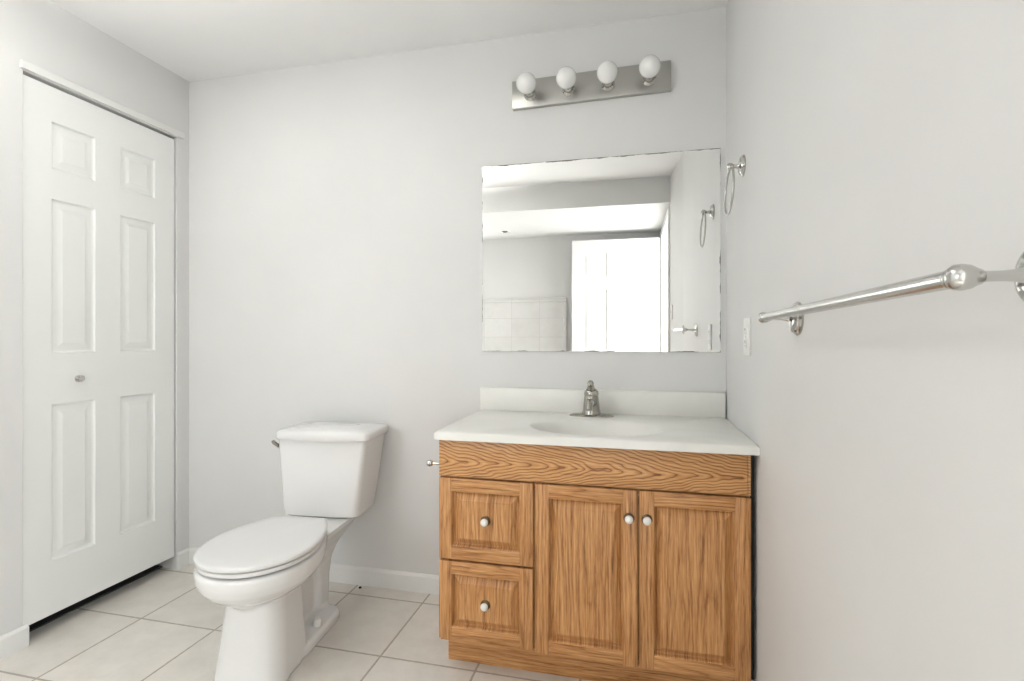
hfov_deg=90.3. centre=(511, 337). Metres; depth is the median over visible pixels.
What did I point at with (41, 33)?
wall
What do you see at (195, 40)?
ceiling
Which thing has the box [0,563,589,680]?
floor
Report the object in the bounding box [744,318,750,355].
power outlet
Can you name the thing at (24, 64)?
trim
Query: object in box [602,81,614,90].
socket
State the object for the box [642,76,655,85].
socket
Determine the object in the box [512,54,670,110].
vanity light
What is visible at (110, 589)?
door gap
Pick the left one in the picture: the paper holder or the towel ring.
the paper holder
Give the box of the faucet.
[569,380,613,417]
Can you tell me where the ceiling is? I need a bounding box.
[48,0,727,81]
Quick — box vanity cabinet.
[439,440,753,680]
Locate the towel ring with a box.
[724,155,745,215]
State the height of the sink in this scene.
0.230 m
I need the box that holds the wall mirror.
[482,148,720,351]
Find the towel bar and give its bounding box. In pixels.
[758,252,1023,335]
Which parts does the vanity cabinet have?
knob, knob, panel, panel, drawer, drawer, door, panel, knob, knob, panel, door, panel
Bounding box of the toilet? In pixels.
[193,422,387,680]
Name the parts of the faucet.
spout, handle, plate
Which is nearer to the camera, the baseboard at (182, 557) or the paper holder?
the paper holder
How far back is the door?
2.10 m
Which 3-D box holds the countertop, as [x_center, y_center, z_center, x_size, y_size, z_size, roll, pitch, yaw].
[0.285,0.372,1.814,0.983,0.131,0.536,0,0,13]
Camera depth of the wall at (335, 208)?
2.30 m
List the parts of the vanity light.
bulb, bulb, bulb, bulb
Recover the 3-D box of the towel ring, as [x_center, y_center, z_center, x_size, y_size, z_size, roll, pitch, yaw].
[0.727,-0.497,1.661,0.053,0.192,0.154,0,0,13]
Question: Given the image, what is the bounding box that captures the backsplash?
[480,387,725,417]
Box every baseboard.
[0,623,28,659]
[176,547,189,569]
[189,547,438,594]
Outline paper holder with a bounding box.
[426,460,438,465]
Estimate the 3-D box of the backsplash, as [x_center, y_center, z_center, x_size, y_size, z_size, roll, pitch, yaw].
[0.342,0.259,2.065,0.979,0.096,0.020,0,0,13]
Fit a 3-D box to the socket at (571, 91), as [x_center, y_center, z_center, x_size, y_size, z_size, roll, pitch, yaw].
[0.228,-1.012,2.063,0.053,0.053,0.043,0,0,14]
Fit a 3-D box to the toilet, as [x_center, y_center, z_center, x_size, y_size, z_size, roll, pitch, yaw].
[-0.818,0.746,1.918,0.431,0.755,0.797,0,0,8]
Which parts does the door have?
knob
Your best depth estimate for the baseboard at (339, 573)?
2.28 m
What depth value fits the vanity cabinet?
1.58 m
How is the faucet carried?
on the sink
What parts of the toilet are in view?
lid, seat, flush lever, bowl, tank, tank lid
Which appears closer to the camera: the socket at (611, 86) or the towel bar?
the towel bar
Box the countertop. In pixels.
[434,410,759,455]
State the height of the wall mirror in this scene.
0.788 m
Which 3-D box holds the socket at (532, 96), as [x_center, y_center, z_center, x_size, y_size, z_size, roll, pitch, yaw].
[0.072,-1.009,2.100,0.053,0.053,0.043,0,0,14]
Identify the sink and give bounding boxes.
[434,387,759,455]
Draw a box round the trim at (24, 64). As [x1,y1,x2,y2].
[20,59,184,138]
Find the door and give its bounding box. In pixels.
[23,74,173,624]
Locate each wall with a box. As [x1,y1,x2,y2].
[0,0,188,635]
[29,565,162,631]
[189,7,725,574]
[726,0,1023,680]
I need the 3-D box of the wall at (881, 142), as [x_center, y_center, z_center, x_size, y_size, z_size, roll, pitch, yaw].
[0.487,-0.077,0.424,0.150,2.400,3.350,0,0,13]
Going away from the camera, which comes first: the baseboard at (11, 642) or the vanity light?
the baseboard at (11, 642)
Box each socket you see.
[524,90,536,100]
[562,85,574,95]
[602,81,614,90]
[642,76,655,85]

